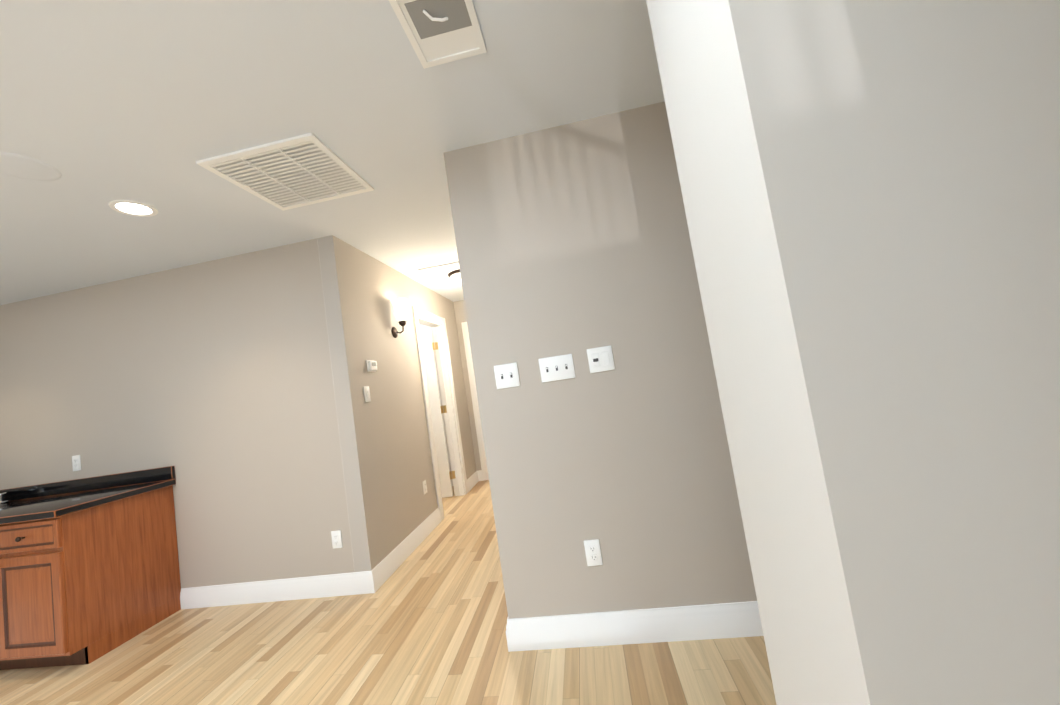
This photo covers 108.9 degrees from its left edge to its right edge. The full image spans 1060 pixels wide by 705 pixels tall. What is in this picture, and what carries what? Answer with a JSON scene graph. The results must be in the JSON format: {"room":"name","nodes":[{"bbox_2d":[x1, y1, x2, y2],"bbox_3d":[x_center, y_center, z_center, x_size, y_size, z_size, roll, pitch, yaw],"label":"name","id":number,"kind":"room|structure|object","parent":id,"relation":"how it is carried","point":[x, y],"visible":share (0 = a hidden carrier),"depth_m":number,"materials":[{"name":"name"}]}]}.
{"room":"living room","nodes":[
{"label":"living room","id":0,"kind":"room"},
{"bbox_2d":[0,239,354,587],"bbox_3d":[-2.870,0.644,2.853,3.160,2.440,0.120,-9,-4,7],"label":"wall","id":1,"kind":"structure","parent":0,"point":[211,382],"depth_m":2.74,"materials":[{"name":"beige paint"}]},
{"bbox_2d":[72,455,80,470],"bbox_3d":[-3.412,0.832,2.849,0.070,0.115,0.010,-9,-4,7],"label":"outlet","id":2,"kind":"object","parent":1,"relation":"attached to","point":[76,462],"visible":1,"depth_m":2.85,"materials":[{"name":"white plastic"}]},
{"bbox_2d":[331,530,341,548],"bbox_3d":[-1.300,1.258,2.547,0.070,0.115,0.010,-9,-4,7],"label":"outlet","id":3,"kind":"object","parent":1,"relation":"attached to","point":[336,539],"visible":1,"depth_m":2.54,"materials":[{"name":"white plastic"}]},
{"bbox_2d":[0,0,664,304],"bbox_3d":[-0.986,-0.996,1.890,7.840,0.100,17.040,-9,-4,7],"label":"ceiling","id":4,"kind":"structure","parent":0,"point":[103,103],"depth_m":1.55,"materials":[{"name":"paint"}]},
{"bbox_2d":[0,152,61,180],"bbox_3d":[-2.161,-0.786,1.611,0.216,0.006,0.216,-9,-4,7],"label":"ceiling speaker","id":5,"kind":"object","parent":4,"relation":"attached to","point":[20,166],"visible":1,"depth_m":1.62,"materials":[{"name":"paint"}]},
{"bbox_2d":[108,200,157,216],"bbox_3d":[-2.107,-0.765,2.017,0.184,0.006,0.184,-9,-4,7],"label":"recessed light","id":6,"kind":"object","parent":4,"relation":"in","point":[134,208],"visible":1,"depth_m":2.01,"materials":[{"name":"white"}]},
{"bbox_2d":[196,132,373,210],"bbox_3d":[-1.209,-0.901,1.950,0.580,0.012,0.510,-9,-4,7],"label":"ceiling vent","id":7,"kind":"object","parent":4,"relation":"in","point":[298,171],"visible":1,"depth_m":1.90,"materials":[{"name":"white metal"}]},
{"bbox_2d":[389,0,486,68],"bbox_3d":[-0.294,-1.080,1.258,0.243,0.030,0.280,-9,-4,7],"label":"attic hatch","id":8,"kind":"object","parent":4,"relation":"attached to","point":[438,32],"visible":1,"depth_m":1.27,"materials":[{"name":"white wood"}]},
{"bbox_2d":[418,261,461,287],"bbox_3d":[-0.662,-0.836,4.011,0.750,0.012,0.800,-9,-4,7],"label":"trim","id":9,"kind":"structure","parent":4,"relation":"attached to","point":[438,274],"depth_m":3.83,"materials":[{"name":"paint"}]},
{"bbox_2d":[448,269,461,284],"bbox_3d":[-0.689,-0.766,3.990,0.336,0.146,0.336,-9,-4,7],"label":"light","id":10,"kind":"object","parent":4,"relation":"attached to","point":[454,276],"visible":0.27,"depth_m":3.88,"materials":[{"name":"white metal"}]},
{"bbox_2d":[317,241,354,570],"bbox_3d":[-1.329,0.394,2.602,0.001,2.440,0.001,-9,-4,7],"label":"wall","id":11,"kind":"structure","parent":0,"point":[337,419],"depth_m":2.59,"materials":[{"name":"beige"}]},
{"bbox_2d":[180,470,763,651],"bbox_3d":[-0.627,1.393,1.719,7.600,0.135,16.800,-9,-4,7],"label":"baseboard","id":12,"kind":"structure","parent":11,"relation":"attached to","point":[700,622],"depth_m":1.74,"materials":[{"name":"white wood"}]},
{"bbox_2d":[0,480,775,704],"bbox_3d":[-0.609,1.509,1.710,7.840,0.100,17.040,-9,-4,7],"label":"floor","id":13,"kind":"structure","parent":0,"point":[425,623],"depth_m":1.90,"materials":[{"name":"brown wood"}]},
{"bbox_2d":[0,494,71,513],"bbox_3d":[-3.898,1.578,2.567,0.914,0.862,0.611,-9,-4,7],"label":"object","id":14,"kind":"object","parent":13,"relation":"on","point":[11,505],"depth_m":2.58,"materials":[{"name":"black stone"}]},
{"bbox_2d":[0,492,8,503],"bbox_3d":[-3.968,1.001,2.756,0.229,0.244,0.148,-9,-4,7],"label":"faucet","id":15,"kind":"object","parent":14,"relation":"on","point":[2,501],"visible":1,"depth_m":2.79,"materials":[{"name":"silver metal"}]},
{"bbox_2d":[0,482,180,669],"bbox_3d":[-3.002,1.435,2.456,0.914,0.862,0.611,-9,-4,7],"label":"base cabinet","id":16,"kind":"object","parent":13,"relation":"on","point":[89,570],"depth_m":2.22,"materials":[{"name":"brown wood"}]},
{"bbox_2d":[646,0,1059,704],"bbox_3d":[0.638,-0.039,0.697,0.465,2.440,0.360,-9,-4,7],"label":"wall","id":17,"kind":"structure","parent":13,"relation":"on","point":[870,192],"depth_m":0.54,"materials":[{"name":"paint"}]},
{"bbox_2d":[317,235,475,571],"bbox_3d":[-1.094,0.454,3.925,0.120,2.440,2.690,-9,-4,7],"label":"wall","id":18,"kind":"structure","parent":0,"point":[386,456],"depth_m":2.94,"materials":[{"name":"paint"}]},
{"bbox_2d":[363,386,370,401],"bbox_3d":[-1.193,0.305,2.780,0.011,0.115,0.070,-9,-4,7],"label":"light switch","id":19,"kind":"object","parent":18,"relation":"attached to","point":[367,393],"visible":1,"depth_m":2.77,"materials":[{"name":"white plastic"}]},
{"bbox_2d":[366,360,376,371],"bbox_3d":[-1.202,0.102,2.892,0.028,0.090,0.110,-9,-4,7],"label":"thermostat","id":20,"kind":"object","parent":18,"relation":"attached to","point":[371,365],"visible":1,"depth_m":2.86,"materials":[{"name":"white plastic"}]},
{"bbox_2d":[390,298,408,337],"bbox_3d":[-1.139,-0.304,3.360,0.166,0.332,0.156,-9,-4,7],"label":"sconce","id":21,"kind":"object","parent":18,"relation":"attached to","point":[400,306],"visible":1,"depth_m":3.32,"materials":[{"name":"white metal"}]},
{"bbox_2d":[422,480,426,493],"bbox_3d":[-0.960,1.232,3.468,0.010,0.115,0.070,-9,-4,7],"label":"outlet","id":22,"kind":"object","parent":18,"relation":"attached to","point":[424,487],"visible":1,"depth_m":3.46,"materials":[{"name":"white plastic"}]},
{"bbox_2d":[420,328,455,497],"bbox_3d":[-1.375,0.742,4.526,0.746,2.016,0.129,-9,-4,7],"label":"door","id":23,"kind":"structure","parent":18,"relation":"in","point":[429,347],"depth_m":4.52,"materials":[{"name":"white painted wood"},{"name":"brass"}]},
{"bbox_2d":[412,306,467,520],"bbox_3d":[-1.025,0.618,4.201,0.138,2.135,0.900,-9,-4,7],"label":"door frame","id":24,"kind":"structure","parent":18,"relation":"attached to","point":[438,326],"depth_m":4.51,"materials":[{"name":"white wood"}]},
{"bbox_2d":[453,300,481,470],"bbox_3d":[-0.294,0.419,5.119,1.170,2.440,0.120,-9,-4,7],"label":"wall","id":25,"kind":"structure","parent":0,"point":[460,311],"depth_m":5.14,"materials":[{"name":"paint"}]},
{"bbox_2d":[461,322,488,480],"bbox_3d":[-0.305,0.575,5.113,0.950,2.135,0.156,-9,-4,7],"label":"door frame","id":26,"kind":"structure","parent":25,"relation":"attached to","point":[481,447],"depth_m":5.09,"materials":[{"name":"white wood"}]},
{"bbox_2d":[444,102,756,618],"bbox_3d":[1.348,-0.073,1.715,3.270,2.440,0.120,-9,-4,7],"label":"wall","id":27,"kind":"structure","parent":0,"point":[573,239],"depth_m":1.78,"materials":[{"name":"beige paint"}]},
{"bbox_2d":[494,362,519,388],"bbox_3d":[-0.113,0.113,1.830,0.116,0.115,0.016,-9,-4,7],"label":"light switch","id":28,"kind":"object","parent":27,"relation":"attached to","point":[506,375],"visible":1,"depth_m":1.83,"materials":[{"name":"white plastic"}]},
{"bbox_2d":[538,354,574,382],"bbox_3d":[0.127,0.075,1.800,0.162,0.115,0.016,-9,-4,7],"label":"light switch","id":29,"kind":"object","parent":27,"relation":"attached to","point":[560,367],"visible":1,"depth_m":1.80,"materials":[{"name":"white plastic"}]},
{"bbox_2d":[584,539,602,565],"bbox_3d":[0.290,0.919,1.738,0.070,0.115,0.010,-9,-4,7],"label":"outlet","id":30,"kind":"object","parent":27,"relation":"attached to","point":[593,553],"visible":1,"depth_m":1.74,"materials":[{"name":"white plastic"}]},
{"bbox_2d":[587,345,614,372],"bbox_3d":[0.332,0.032,1.778,0.116,0.115,0.010,-9,-4,7],"label":"wall plate","id":31,"kind":"object","parent":27,"relation":"attached to","point":[600,359],"visible":1,"depth_m":1.78,"materials":[{"name":"white plastic"}]}
]}

